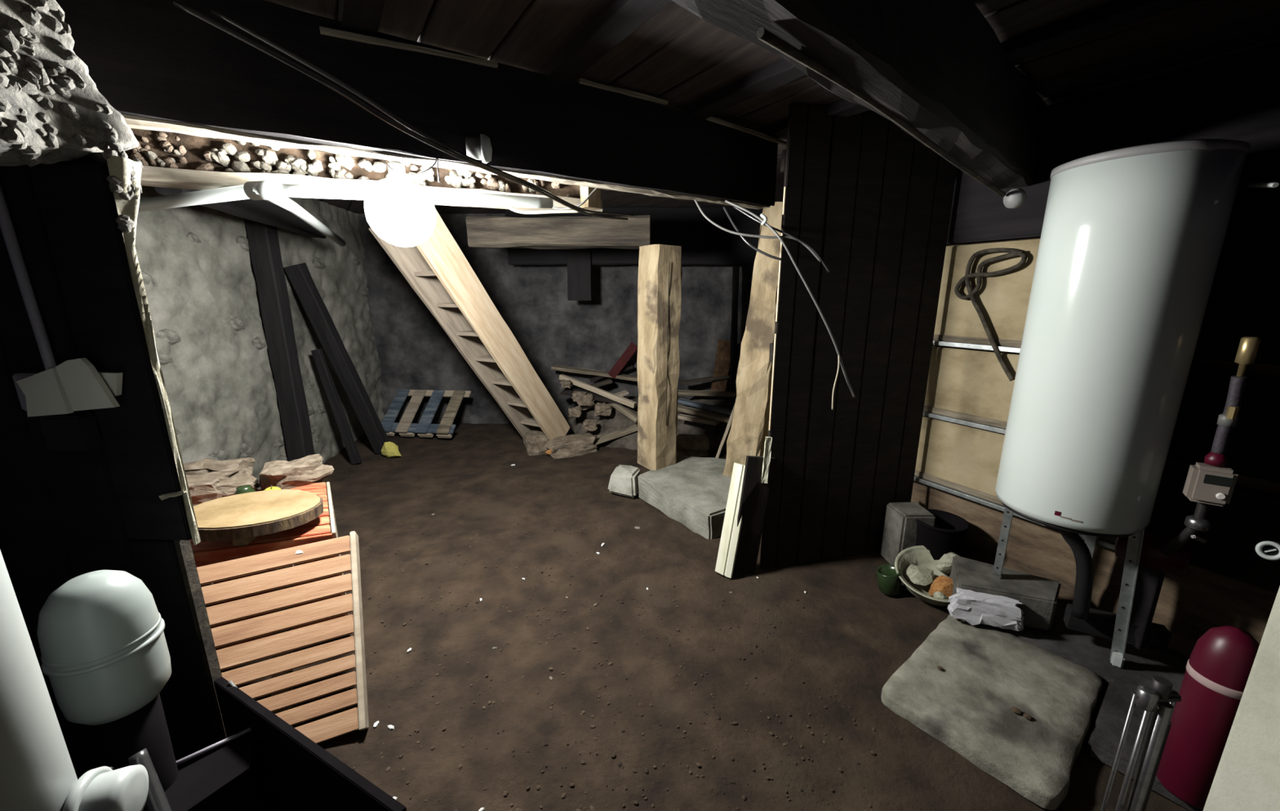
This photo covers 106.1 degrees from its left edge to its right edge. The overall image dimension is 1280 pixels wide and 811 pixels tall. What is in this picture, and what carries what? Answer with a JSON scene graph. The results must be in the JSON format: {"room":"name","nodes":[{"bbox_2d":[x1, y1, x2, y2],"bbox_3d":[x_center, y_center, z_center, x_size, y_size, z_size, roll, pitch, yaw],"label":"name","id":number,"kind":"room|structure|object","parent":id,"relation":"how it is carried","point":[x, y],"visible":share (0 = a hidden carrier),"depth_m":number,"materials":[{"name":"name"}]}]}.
{"room":"cellar","nodes":[
{"label":"cellar","id":0,"kind":"room"},
{"bbox_2d":[0,142,227,779],"bbox_3d":[-2.018,0.319,1.285,1.766,1.852,0.098,0,13,1],"label":"wall","id":1,"kind":"structure","parent":0,"point":[125,503],"depth_m":1.20,"materials":[{"name":"black wood"}]},
{"bbox_2d":[0,183,122,449],"bbox_3d":[-1.350,-0.215,1.099,0.250,0.657,0.048,0,13,0],"label":"shovel","id":2,"kind":"object","parent":1,"relation":"attached to","point":[54,393],"visible":1,"depth_m":1.12,"materials":[{"name":"metal"}]},
{"bbox_2d":[0,0,138,167],"bbox_3d":[-1.447,-0.737,0.736,0.640,0.666,0.742,1,13,3],"label":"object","id":3,"kind":"structure","parent":1,"relation":"attached to","point":[52,110],"depth_m":0.95,"materials":[{"name":"grey stone"}]},
{"bbox_2d":[134,185,385,489],"bbox_3d":[-2.878,-0.437,3.394,0.152,2.360,4.428,-1,13,-5],"label":"wall","id":4,"kind":"structure","parent":0,"point":[195,262],"depth_m":3.40,"materials":[{"name":"grey paint"}]},
{"bbox_2d":[124,128,580,198],"bbox_3d":[-1.346,-1.161,2.088,2.423,0.398,0.100,-5,14,-22],"label":"firewood","id":5,"kind":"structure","parent":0,"point":[159,148],"depth_m":2.04,"materials":[{"name":"wood"}]},
{"bbox_2d":[140,165,378,190],"bbox_3d":[-1.480,-0.894,1.859,0.865,0.068,0.474,-6,14,-22],"label":"wooden beam","id":6,"kind":"structure","parent":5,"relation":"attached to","point":[166,177],"depth_m":1.93,"materials":[{"name":"brown wood"}]},
{"bbox_2d":[137,180,553,246],"bbox_3d":[-1.774,-0.981,2.476,2.421,0.088,1.375,10,17,37],"label":"drain pipe","id":7,"kind":"object","parent":6,"relation":"attached to","point":[277,193],"visible":0.92,"depth_m":2.00,"materials":[{"name":"plastic"}]},
{"bbox_2d":[154,186,326,238],"bbox_3d":[-2.275,-1.168,2.910,0.109,0.120,1.759,-3,13,-14],"label":"beam","id":8,"kind":"structure","parent":7,"relation":"on","point":[263,211],"depth_m":2.80,"materials":[{"name":"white wood"}]},
{"bbox_2d":[418,185,548,197],"bbox_3d":[-0.643,-0.930,2.016,0.521,0.068,0.105,-6,14,-22],"label":"wall plate","id":9,"kind":"object","parent":5,"relation":"attached to","point":[425,188],"depth_m":2.27,"materials":[{"name":"brown wood"}]},
{"bbox_2d":[506,206,579,213],"bbox_3d":[-0.483,-0.966,2.310,0.381,0.098,0.076,0,13,0],"label":"cable","id":10,"kind":"object","parent":9,"relation":"attached to","point":[544,211],"visible":0.69,"depth_m":2.29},
{"bbox_2d":[552,187,598,209],"bbox_3d":[-0.347,-1.017,2.312,0.360,0.148,0.064,-1,13,-3],"label":"cable","id":11,"kind":"object","parent":10,"relation":"attached to","point":[595,188],"visible":0.56,"depth_m":2.31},
{"bbox_2d":[579,185,600,209],"bbox_3d":[-0.250,-1.127,2.427,0.067,0.250,0.090,13,18,43],"label":"block","id":12,"kind":"object","parent":9,"relation":"on","point":[593,202],"visible":0.34,"depth_m":2.42,"materials":[{"name":"brown wood"}]},
{"bbox_2d":[357,213,753,423],"bbox_3d":[-0.400,-0.924,5.473,5.600,2.360,0.103,0,13,0],"label":"wall","id":13,"kind":"structure","parent":0,"point":[415,352],"depth_m":5.47,"materials":[{"name":"paint"}]},
{"bbox_2d":[221,421,1190,810],"bbox_3d":[0.000,0.924,2.682,7.000,0.051,7.200,0,13,0],"label":"floor","id":14,"kind":"structure","parent":0,"point":[863,633],"depth_m":2.05,"materials":[{"name":"soil"}]},
{"bbox_2d":[0,549,148,810],"bbox_3d":[-0.943,0.633,0.708,0.267,1.465,0.229,0,13,0],"label":"pipe","id":15,"kind":"object","parent":14,"relation":"on","point":[37,772],"visible":1,"depth_m":0.69,"materials":[{"name":"plastic"}]},
{"bbox_2d":[36,569,177,810],"bbox_3d":[-1.165,0.797,1.117,0.182,0.898,0.182,0,13,0],"label":"vessel","id":16,"kind":"object","parent":14,"relation":"on","point":[105,657],"visible":1,"depth_m":1.01,"materials":[{"name":"grey metal"}]},
{"bbox_2d":[126,747,172,810],"bbox_3d":[-0.960,0.928,0.996,0.358,0.322,0.036,9,16,33],"label":"hose","id":17,"kind":"object","parent":16,"relation":"attached to","point":[157,799],"visible":0.73,"depth_m":1.04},
{"bbox_2d":[164,680,274,810],"bbox_3d":[-1.094,1.022,1.230,0.236,0.468,0.263,8,15,30],"label":"trough","id":18,"kind":"object","parent":14,"relation":"on","point":[232,775],"visible":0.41,"depth_m":1.18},
{"bbox_2d":[190,481,349,649],"bbox_3d":[-1.929,0.759,2.203,1.118,0.515,0.675,-5,14,-20],"label":"crate","id":19,"kind":"object","parent":14,"relation":"on","point":[318,529],"visible":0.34,"depth_m":1.99,"materials":[{"name":"paint"}]},
{"bbox_2d":[186,470,239,506],"bbox_3d":[-2.175,0.411,2.354,0.312,0.122,0.265,-4,14,-17],"label":"flat stone","id":20,"kind":"object","parent":19,"relation":"on","point":[202,486],"visible":0.38,"depth_m":2.30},
{"bbox_2d":[183,457,255,475],"bbox_3d":[-2.266,0.364,2.551,0.382,0.147,0.207,0,13,0],"label":"flat stone","id":21,"kind":"object","parent":20,"relation":"on","point":[246,464],"visible":0.38,"depth_m":2.52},
{"bbox_2d":[216,471,260,497],"bbox_3d":[-2.072,0.413,2.410,0.254,0.097,0.194,-9,16,-33],"label":"flat stone","id":22,"kind":"object","parent":19,"relation":"on","point":[228,488],"visible":0.39,"depth_m":2.40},
{"bbox_2d":[232,536,255,545],"bbox_3d":[-1.600,0.527,1.942,0.050,0.056,0.060,0,13,0],"label":"chock","id":23,"kind":"object","parent":19,"relation":"on","point":[242,541],"visible":0.44,"depth_m":1.92,"materials":[{"name":"brown wood"}]},
{"bbox_2d":[233,484,255,494],"bbox_3d":[-1.887,0.428,2.299,0.080,0.086,0.080,0,13,0],"label":"jar","id":24,"kind":"object","parent":19,"relation":"on","point":[243,488],"visible":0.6,"depth_m":2.28,"materials":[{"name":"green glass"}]},
{"bbox_2d":[191,488,323,540],"bbox_3d":[-1.621,0.450,2.022,0.484,0.075,0.401,0,13,0],"label":"log slice","id":25,"kind":"object","parent":19,"relation":"on","point":[254,513],"visible":0.78,"depth_m":1.97,"materials":[{"name":"brown wood"}]},
{"bbox_2d":[258,453,333,489],"bbox_3d":[-1.825,0.360,2.550,0.194,0.160,0.314,10,17,37],"label":"flat stone","id":26,"kind":"object","parent":19,"relation":"on","point":[308,469],"visible":0.93,"depth_m":2.49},
{"bbox_2d":[244,218,315,461],"bbox_3d":[-2.783,-0.408,3.756,0.156,2.120,0.129,0,13,0],"label":"wooden plank","id":27,"kind":"object","parent":14,"relation":"on","point":[263,238],"visible":0.84,"depth_m":3.69,"materials":[{"name":"brown wood"}]},
{"bbox_2d":[196,530,368,743],"bbox_3d":[-1.378,0.885,1.739,0.678,0.587,0.554,-6,14,-24],"label":"wooden panel","id":28,"kind":"object","parent":14,"relation":"on","point":[280,646],"visible":0.61,"depth_m":1.77,"materials":[{"name":"orange wood"}]},
{"bbox_2d":[213,676,406,810],"bbox_3d":[-0.840,1.028,1.229,0.776,0.457,0.020,7,15,26],"label":"wooden board","id":29,"kind":"object","parent":14,"relation":"on","point":[302,775],"visible":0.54,"depth_m":1.20,"materials":[{"name":"wood"}]},
{"bbox_2d":[283,262,390,453],"bbox_3d":[-2.651,-0.359,4.292,0.633,1.743,0.159,-11,17,-40],"label":"wooden plank","id":30,"kind":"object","parent":14,"relation":"on","point":[300,276],"depth_m":4.21,"materials":[{"name":"brown wood"}]},
{"bbox_2d":[311,348,362,464],"bbox_3d":[-2.680,0.019,4.255,0.319,1.038,0.064,2,13,10],"label":"plank","id":31,"kind":"object","parent":14,"relation":"on","point":[336,406],"visible":1,"depth_m":4.24,"materials":[{"name":"brown wood"}]},
{"bbox_2d":[381,441,401,457],"bbox_3d":[-2.340,0.410,4.517,0.176,0.152,0.113,6,15,25],"label":"rag","id":32,"kind":"object","parent":14,"relation":"on","point":[389,449],"visible":1,"depth_m":4.48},
{"bbox_2d":[381,389,471,437],"bbox_3d":[-2.313,0.082,5.169,0.860,0.434,0.468,2,13,8],"label":"pallet","id":33,"kind":"object","parent":14,"relation":"on","point":[405,427],"visible":0.94,"depth_m":5.11,"materials":[{"name":"blue paint"}]},
{"bbox_2d":[368,206,569,439],"bbox_3d":[-1.265,-0.477,4.047,0.409,2.082,1.658,7,15,28],"label":"stairs","id":34,"kind":"structure","parent":14,"relation":"on","point":[436,268],"depth_m":3.83,"materials":[{"name":"brown wood"}]},
{"bbox_2d":[522,429,548,455],"bbox_3d":[-0.984,0.386,4.731,0.305,0.254,0.304,-6,15,-25],"label":"foot stone","id":35,"kind":"object","parent":14,"relation":"on","point":[535,441],"visible":0.6,"depth_m":4.60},
{"bbox_2d":[545,431,597,458],"bbox_3d":[-0.676,0.383,4.717,0.523,0.190,0.359,-6,15,-25],"label":"foot stone","id":36,"kind":"object","parent":14,"relation":"on","point":[576,444],"visible":0.82,"depth_m":4.59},
{"bbox_2d":[582,418,597,431],"bbox_3d":[-0.500,0.200,4.824,0.156,0.103,0.128,0,13,0],"label":"rubble stone","id":37,"kind":"object","parent":36,"relation":"on","point":[588,424],"visible":1,"depth_m":4.78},
{"bbox_2d":[326,441,875,810],"bbox_3d":[-1.337,0.819,3.118,4.353,0.046,3.923,0,13,0],"label":"gravel","id":38,"kind":"object","parent":14,"relation":"on","point":[734,722],"visible":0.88,"depth_m":1.82,"materials":[{"name":"stone"}]},
{"bbox_2d":[564,392,736,449],"bbox_3d":[0.300,0.130,5.176,2.600,0.506,0.980,0,13,0],"label":"pile","id":39,"kind":"object","parent":14,"relation":"on","point":[616,420],"visible":0.21,"depth_m":4.92,"materials":[{"name":"wood"}]},
{"bbox_2d":[568,406,582,417],"bbox_3d":[-0.653,0.065,4.844,0.144,0.103,0.114,0,13,0],"label":"rubble stone","id":40,"kind":"object","parent":39,"relation":"on","point":[576,411],"visible":1,"depth_m":4.80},
{"bbox_2d":[575,392,594,406],"bbox_3d":[-0.564,-0.057,4.913,0.198,0.136,0.155,0,13,0],"label":"rubble stone","id":41,"kind":"object","parent":39,"relation":"on","point":[588,399],"visible":0.85,"depth_m":4.86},
{"bbox_2d":[560,378,612,396],"bbox_3d":[-0.594,-0.198,5.321,0.573,0.160,0.107,-4,14,-15],"label":"plank","id":42,"kind":"object","parent":39,"relation":"on","point":[607,381],"visible":0.56,"depth_m":5.31,"materials":[{"name":"brown wood"}]},
{"bbox_2d":[589,364,633,382],"bbox_3d":[-0.321,-0.359,5.410,0.493,0.173,0.077,-3,14,-12],"label":"plank","id":43,"kind":"object","parent":42,"relation":"on","point":[628,367],"visible":0.67,"depth_m":5.39,"materials":[{"name":"brown wood"}]},
{"bbox_2d":[551,364,637,381],"bbox_3d":[-0.500,-0.365,5.384,0.960,0.159,0.164,1,13,3],"label":"plank","id":44,"kind":"object","parent":39,"relation":"on","point":[558,367],"visible":0.85,"depth_m":5.31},
{"bbox_2d":[608,342,637,378],"bbox_3d":[-0.186,-0.496,5.303,0.346,0.406,0.062,-2,13,-10],"label":"plank","id":45,"kind":"object","parent":44,"relation":"on","point":[632,348],"visible":0.92,"depth_m":5.28,"materials":[{"name":"red wood"}]},
{"bbox_2d":[560,387,628,404],"bbox_3d":[-0.468,-0.099,5.035,0.677,0.135,0.228,1,13,4],"label":"plank","id":46,"kind":"object","parent":39,"relation":"on","point":[566,391],"visible":0.55,"depth_m":4.95,"materials":[{"name":"brown wood"}]},
{"bbox_2d":[559,373,636,408],"bbox_3d":[-0.449,-0.156,4.997,0.910,0.274,0.062,7,15,26],"label":"plank","id":47,"kind":"object","parent":46,"relation":"on","point":[614,397],"visible":0.94,"depth_m":4.95,"materials":[{"name":"brown wood"}]},
{"bbox_2d":[577,390,629,410],"bbox_3d":[-0.397,-0.052,5.099,0.585,0.170,0.087,-6,15,-25],"label":"plank","id":48,"kind":"object","parent":39,"relation":"on","point":[624,393],"visible":0.42,"depth_m":5.05,"materials":[{"name":"brown wood"}]},
{"bbox_2d":[594,402,612,415],"bbox_3d":[-0.373,0.040,4.888,0.182,0.126,0.153,0,13,0],"label":"rubble stone","id":49,"kind":"object","parent":39,"relation":"on","point":[603,409],"visible":1,"depth_m":4.84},
{"bbox_2d":[594,424,637,444],"bbox_3d":[-0.289,0.288,4.880,0.506,0.178,0.264,-4,14,-15],"label":"plank","id":50,"kind":"object","parent":39,"relation":"on","point":[609,436],"visible":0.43,"depth_m":4.79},
{"bbox_2d":[594,392,637,422],"bbox_3d":[-0.248,-0.002,4.955,0.589,0.274,0.054,10,16,36],"label":"plank","id":51,"kind":"object","parent":39,"relation":"on","point":[627,412],"visible":0.56,"depth_m":4.87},
{"bbox_2d":[677,413,719,425],"bbox_3d":[0.552,0.136,4.628,0.430,0.035,0.084,10,17,34],"label":"plank","id":52,"kind":"object","parent":39,"relation":"on","point":[682,416],"visible":0.92,"depth_m":4.60,"materials":[{"name":"brown wood"}]},
{"bbox_2d":[677,404,729,422],"bbox_3d":[0.601,0.073,4.665,0.611,0.080,0.125,9,16,34],"label":"plank","id":53,"kind":"object","parent":52,"relation":"on","point":[692,411],"visible":0.83,"depth_m":4.62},
{"bbox_2d":[677,397,732,415],"bbox_3d":[0.649,0.010,4.753,0.688,0.070,0.108,11,17,40],"label":"plank","id":54,"kind":"object","parent":53,"relation":"on","point":[725,411],"visible":0.84,"depth_m":4.72,"materials":[{"name":"blue paint"}]},
{"bbox_2d":[679,375,729,384],"bbox_3d":[0.714,-0.287,5.326,0.554,0.088,0.107,-2,13,-10],"label":"plank","id":55,"kind":"object","parent":39,"relation":"on","point":[708,378],"visible":0.94,"depth_m":5.29,"materials":[{"name":"brown wood"}]},
{"bbox_2d":[678,389,736,396],"bbox_3d":[0.728,-0.126,5.054,0.664,0.036,0.146,2,13,8],"label":"plank","id":56,"kind":"object","parent":39,"relation":"on","point":[681,392],"visible":0.78,"depth_m":5.01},
{"bbox_2d":[710,339,730,391],"bbox_3d":[0.897,-0.323,5.368,0.267,0.820,0.154,0,13,0],"label":"plank","id":57,"kind":"object","parent":39,"relation":"on","point":[722,360],"visible":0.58,"depth_m":5.33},
{"bbox_2d":[608,454,731,538],"bbox_3d":[0.444,0.599,3.671,0.986,0.210,1.199,-12,18,-41],"label":"concrete footing","id":58,"kind":"object","parent":14,"relation":"on","point":[693,491],"visible":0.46,"depth_m":3.43,"materials":[{"name":"concrete"}]},
{"bbox_2d":[636,244,682,470],"bbox_3d":[0.140,-0.340,3.662,0.265,1.660,0.246,-9,16,-36],"label":"square post","id":59,"kind":"object","parent":58,"relation":"on","point":[660,265],"visible":1,"depth_m":3.56,"materials":[{"name":"brown wood"}]},
{"bbox_2d":[465,214,650,248],"bbox_3d":[-0.587,-1.275,3.554,1.326,0.223,0.213,1,13,3],"label":"cross beam","id":60,"kind":"structure","parent":59,"relation":"on","point":[482,232],"depth_m":3.46,"materials":[{"name":"brown wood"}]},
{"bbox_2d":[722,201,782,476],"bbox_3d":[0.821,-0.380,3.350,0.395,1.910,0.254,9,16,32],"label":"post","id":61,"kind":"object","parent":58,"relation":"on","point":[748,431],"visible":0.64,"depth_m":3.28,"materials":[{"name":"brown wood"}]},
{"bbox_2d":[676,449,707,457],"bbox_3d":[0.457,0.448,4.419,0.300,0.110,0.180,-2,13,-8],"label":"brick","id":62,"kind":"object","parent":14,"relation":"on","point":[679,452],"visible":0.31,"depth_m":4.33,"materials":[{"name":"brick"}]},
{"bbox_2d":[675,433,709,450],"bbox_3d":[0.480,0.336,4.393,0.300,0.110,0.160,1,13,6],"label":"brick","id":63,"kind":"object","parent":62,"relation":"on","point":[683,442],"visible":0.97,"depth_m":4.32,"materials":[{"name":"brick"}]},
{"bbox_2d":[715,404,734,457],"bbox_3d":[0.767,0.247,4.294,0.034,0.469,0.441,8,16,32],"label":"stick","id":64,"kind":"object","parent":14,"relation":"on","point":[731,418],"visible":0.73,"depth_m":4.28,"materials":[{"name":"brown wood"}]},
{"bbox_2d":[715,462,745,577],"bbox_3d":[0.504,0.620,2.604,0.162,0.602,0.101,-13,18,-43],"label":"strip","id":65,"kind":"object","parent":14,"relation":"on","point":[730,536],"visible":0.92,"depth_m":2.60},
{"bbox_2d":[733,455,775,573],"bbox_3d":[0.598,0.594,2.591,0.232,0.678,0.036,-3,14,-12],"label":"leaning board","id":66,"kind":"object","parent":14,"relation":"on","point":[754,494],"visible":0.9,"depth_m":2.58,"materials":[{"name":"brown wood"}]},
{"bbox_2d":[760,102,956,568],"bbox_3d":[1.129,-0.252,2.563,0.947,2.340,0.068,-3,14,-13],"label":"wall","id":67,"kind":"structure","parent":14,"relation":"on","point":[874,202],"depth_m":2.49,"materials":[{"name":"brown wood"}]},
{"bbox_2d":[761,436,772,483],"bbox_3d":[0.662,0.286,2.517,0.039,0.252,0.022,2,13,0],"label":"white lath","id":68,"kind":"object","parent":67,"relation":"attached to","point":[767,445],"visible":1,"depth_m":2.51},
{"bbox_2d":[733,205,830,272],"bbox_3d":[0.664,-0.799,2.293,0.476,0.329,0.075,6,14,23],"label":"wire","id":69,"kind":"object","parent":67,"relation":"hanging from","point":[735,207],"visible":0.98,"depth_m":2.25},
{"bbox_2d":[876,564,902,595],"bbox_3d":[1.289,0.900,2.486,0.129,0.133,0.110,0,13,0],"label":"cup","id":70,"kind":"object","parent":14,"relation":"on","point":[889,581],"visible":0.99,"depth_m":2.45,"materials":[{"name":"ceramic"}]},
{"bbox_2d":[880,502,935,565],"bbox_3d":[1.508,0.739,2.718,0.180,0.340,0.190,-1,13,-2],"label":"stone block","id":71,"kind":"object","parent":14,"relation":"on","point":[900,532],"visible":0.68,"depth_m":2.66,"materials":[{"name":"stone"}]},
{"bbox_2d":[894,545,960,605],"bbox_3d":[1.487,0.882,2.426,0.366,0.199,0.360,0,13,0],"label":"basin","id":72,"kind":"object","parent":14,"relation":"on","point":[928,579],"visible":0.77,"depth_m":2.47,"materials":[{"name":"ceramic"}]},
{"bbox_2d":[915,508,969,559],"bbox_3d":[1.620,0.765,2.629,0.262,0.310,0.262,0,13,0],"label":"bucket","id":73,"kind":"object","parent":14,"relation":"on","point":[948,535],"visible":0.46,"depth_m":2.54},
{"bbox_2d":[880,613,1102,809],"bbox_3d":[1.359,1.087,1.852,0.769,0.057,0.540,-11,17,-38],"label":"concrete slab","id":74,"kind":"object","parent":14,"relation":"on","point":[988,670],"visible":0.98,"depth_m":1.76,"materials":[{"name":"concrete"}]},
{"bbox_2d":[947,586,1024,631],"bbox_3d":[1.547,0.915,2.149,0.289,0.131,0.086,5,14,21],"label":"chunk","id":75,"kind":"object","parent":74,"relation":"on","point":[972,606],"visible":1,"depth_m":2.12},
{"bbox_2d":[991,599,1203,810],"bbox_3d":[1.863,1.076,1.941,0.979,0.058,1.084,-10,17,-37],"label":"slab","id":76,"kind":"object","parent":14,"relation":"on","point":[1092,652],"visible":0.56,"depth_m":1.91,"materials":[{"name":"concrete"}]},
{"bbox_2d":[949,555,1061,630],"bbox_3d":[1.691,0.887,2.240,0.422,0.150,0.296,9,16,33],"label":"block","id":77,"kind":"object","parent":76,"relation":"on","point":[1039,595],"visible":0.76,"depth_m":2.19,"materials":[{"name":"concrete"}]},
{"bbox_2d":[1062,603,1172,653],"bbox_3d":[1.965,0.917,1.992,0.304,0.097,0.069,8,15,26],"label":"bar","id":78,"kind":"object","parent":76,"relation":"on","point":[1100,623],"visible":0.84,"depth_m":1.98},
{"bbox_2d":[1114,530,1193,648],"bbox_3d":[2.006,0.738,1.924,0.156,0.495,0.200,-10,17,-37],"label":"pipe","id":79,"kind":"object","parent":78,"relation":"on","point":[1153,565],"visible":0.6,"depth_m":1.88,"materials":[{"name":"metal"}]},
{"bbox_2d":[1160,336,1261,555],"bbox_3d":[1.964,0.198,1.666,0.099,0.877,0.289,11,17,40],"label":"valve","id":80,"kind":"object","parent":79,"relation":"on","point":[1211,482],"visible":0.96,"depth_m":1.57,"materials":[{"name":"beige plastic"}]},
{"bbox_2d":[1255,540,1279,559],"bbox_3d":[1.982,0.434,1.497,0.276,0.090,0.056,-8,15,-30],"label":"pressure gauge","id":81,"kind":"object","parent":80,"relation":"attached to","point":[1267,549],"visible":1,"depth_m":1.43,"materials":[{"name":"white plastic"}]},
{"bbox_2d":[992,138,1250,667],"bbox_3d":[1.751,0.075,1.876,0.526,1.923,0.484,0,13,0],"label":"water heater","id":82,"kind":"object","parent":76,"relation":"on","point":[1131,244],"visible":0.99,"depth_m":1.65,"materials":[{"name":"white metal"}]},
{"bbox_2d":[1247,182,1279,187],"bbox_3d":[1.891,-0.669,1.461,0.014,0.032,0.098,4,14,18],"label":"pipe stub","id":83,"kind":"object","parent":82,"relation":"attached to","point":[1263,184],"visible":1,"depth_m":1.45,"materials":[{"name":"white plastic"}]},
{"bbox_2d":[1155,625,1259,808],"bbox_3d":[1.650,0.888,1.389,0.136,0.557,0.136,0,13,0],"label":"fire extinguisher","id":84,"kind":"object","parent":76,"relation":"on","point":[1220,664],"visible":0.78,"depth_m":1.36,"materials":[{"name":"metal"}]},
{"bbox_2d":[1100,675,1181,810],"bbox_3d":[1.240,0.949,1.200,0.147,0.625,0.055,-3,14,-12],"label":"metal rods","id":85,"kind":"object","parent":14,"relation":"on","point":[1155,698],"visible":1,"depth_m":1.16,"materials":[{"name":"metal"}]},
{"bbox_2d":[265,0,1279,213],"bbox_3d":[-0.147,-1.464,2.352,9.402,0.103,8.985,-7,15,-27],"label":"ceiling","id":86,"kind":"structure","parent":0,"point":[678,57],"depth_m":1.67,"materials":[{"name":"black wood"}]},
{"bbox_2d":[337,0,385,34],"bbox_3d":[-0.308,-0.996,0.662,0.109,0.054,2.750,-9,16,-33],"label":"joist","id":87,"kind":"object","parent":86,"relation":"attached to","point":[366,15],"visible":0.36,"depth_m":1.41,"materials":[{"name":"black wood"}]},
{"bbox_2d":[364,160,436,247],"bbox_3d":[-0.955,-0.965,1.879,0.260,0.660,0.260,0,13,0],"label":"pendant lamp","id":88,"kind":"object","parent":86,"relation":"hanging from","point":[397,210],"visible":0.83,"depth_m":1.84,"materials":[{"name":"white"}]},
{"bbox_2d":[387,160,405,178],"bbox_3d":[-0.955,-0.921,1.890,0.060,0.070,0.060,0,13,0],"label":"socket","id":89,"kind":"object","parent":88,"relation":"attached to","point":[397,166],"depth_m":1.87,"materials":[{"name":"white plastic"}]},
{"bbox_2d":[55,0,786,208],"bbox_3d":[-0.347,-1.107,1.936,3.435,0.375,0.149,-9,16,-32],"label":"beam","id":90,"kind":"structure","parent":86,"relation":"attached to","point":[162,66],"depth_m":1.57,"materials":[{"name":"black wood"}]},
{"bbox_2d":[173,0,627,220],"bbox_3d":[-0.403,-0.886,1.736,0.312,0.237,1.834,7,15,26],"label":"cable","id":91,"kind":"object","parent":90,"relation":"attached to","point":[177,3],"visible":0.98,"depth_m":1.08,"materials":[{"name":"rubber"}]},
{"bbox_2d":[210,8,633,216],"bbox_3d":[-0.367,-0.914,1.784,0.335,0.262,1.810,7,15,28],"label":"cable","id":92,"kind":"object","parent":91,"relation":"attached to","point":[213,11],"visible":0.99,"depth_m":1.13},
{"bbox_2d":[382,158,439,182],"bbox_3d":[-0.822,-0.879,1.739,0.238,0.132,0.060,3,14,14],"label":"wire","id":93,"kind":"object","parent":90,"relation":"hanging from","point":[437,159],"visible":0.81,"depth_m":1.72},
{"bbox_2d":[465,133,492,163],"bbox_3d":[-0.566,-0.905,1.696,0.086,0.092,0.092,-3,14,-14],"label":"junction box","id":94,"kind":"object","parent":90,"relation":"attached to","point":[480,148],"visible":0.92,"depth_m":1.67,"materials":[{"name":"white plastic"}]},
{"bbox_2d":[723,206,782,260],"bbox_3d":[0.523,-0.828,2.302,0.324,0.270,0.062,11,17,38],"label":"wire","id":95,"kind":"object","parent":90,"relation":"hanging from","point":[750,245],"visible":0.98,"depth_m":2.29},
{"bbox_2d":[693,199,822,262],"bbox_3d":[0.552,-0.839,2.292,0.619,0.312,0.070,5,14,19],"label":"wire","id":96,"kind":"object","parent":90,"relation":"hanging from","point":[695,200],"visible":1,"depth_m":2.28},
{"bbox_2d":[724,200,855,397],"bbox_3d":[0.735,-0.515,2.345,0.690,0.964,0.145,4,14,16],"label":"hanging wire","id":97,"kind":"object","parent":90,"relation":"hanging from","point":[767,224],"visible":0.99,"depth_m":2.31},
{"bbox_2d":[831,355,839,409],"bbox_3d":[0.973,-0.113,2.396,0.022,0.275,0.016,0,13,0],"label":"wire","id":98,"kind":"object","parent":97,"relation":"hanging from","point":[838,357],"visible":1,"depth_m":2.39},
{"bbox_2d":[538,0,671,84],"bbox_3d":[0.250,-1.080,1.022,0.110,0.055,2.750,-9,16,-33],"label":"joist","id":99,"kind":"object","parent":86,"relation":"attached to","point":[619,19],"visible":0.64,"depth_m":1.55,"materials":[{"name":"black wood"}]},
{"bbox_2d":[505,206,763,265],"bbox_3d":[0.475,-1.733,4.935,3.650,0.570,0.149,0,13,0],"label":"wooden beam","id":100,"kind":"structure","parent":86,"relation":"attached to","point":[702,242],"depth_m":4.87,"materials":[{"name":"brown wood"}]},
{"bbox_2d":[564,212,592,300],"bbox_3d":[-0.621,-1.530,4.879,0.250,0.910,0.059,0,13,0],"label":"board","id":101,"kind":"object","parent":100,"relation":"hanging from","point":[579,260],"visible":0.56,"depth_m":4.90,"materials":[{"name":"brown wood"}]},
{"bbox_2d":[680,0,974,119],"bbox_3d":[0.834,-1.169,1.399,0.109,0.055,2.750,-9,16,-33],"label":"joist","id":102,"kind":"object","parent":86,"relation":"attached to","point":[781,72],"visible":0.44,"depth_m":1.95,"materials":[{"name":"black wood"}]},
{"bbox_2d":[671,0,1047,188],"bbox_3d":[0.960,-1.009,1.500,2.449,0.339,0.157,-12,18,-41],"label":"beam","id":103,"kind":"structure","parent":86,"relation":"attached to","point":[940,67],"depth_m":1.23,"materials":[{"name":"brown wood"}]},
{"bbox_2d":[755,27,1026,208],"bbox_3d":[0.917,-0.785,1.500,1.847,0.144,0.082,-11,17,-38],"label":"conduit","id":104,"kind":"object","parent":103,"relation":"attached to","point":[1015,197],"visible":0.97,"depth_m":1.29,"materials":[{"name":"grey metal"}]},
{"bbox_2d":[760,0,1204,137],"bbox_3d":[1.276,-1.235,1.684,0.108,0.054,2.750,-9,16,-33],"label":"joist","id":105,"kind":"object","parent":86,"relation":"attached to","point":[1117,13],"visible":0.41,"depth_m":1.52,"materials":[{"name":"black wood"}]},
{"bbox_2d":[911,41,1279,657],"bbox_3d":[1.959,-0.142,2.183,0.122,2.340,3.400,-7,15,-27],"label":"wall","id":106,"kind":"structure","parent":0,"point":[1236,96],"depth_m":1.91,"materials":[{"name":"brown wood"}]},
{"bbox_2d":[954,247,1026,381],"bbox_3d":[1.734,-0.457,2.407,0.022,0.632,0.343,-7,15,-28],"label":"cable coil","id":107,"kind":"object","parent":106,"relation":"hanging from","point":[1011,252],"visible":1,"depth_m":2.39,"materials":[{"name":"brown rubber"}]},
{"bbox_2d":[1203,586,1279,810],"bbox_3d":[1.356,0.294,0.256,0.488,2.370,1.176,0,13,0],"label":"wall","id":108,"kind":"structure","parent":0,"point":[1246,777],"depth_m":0.87,"materials":[{"name":"beige paint"}]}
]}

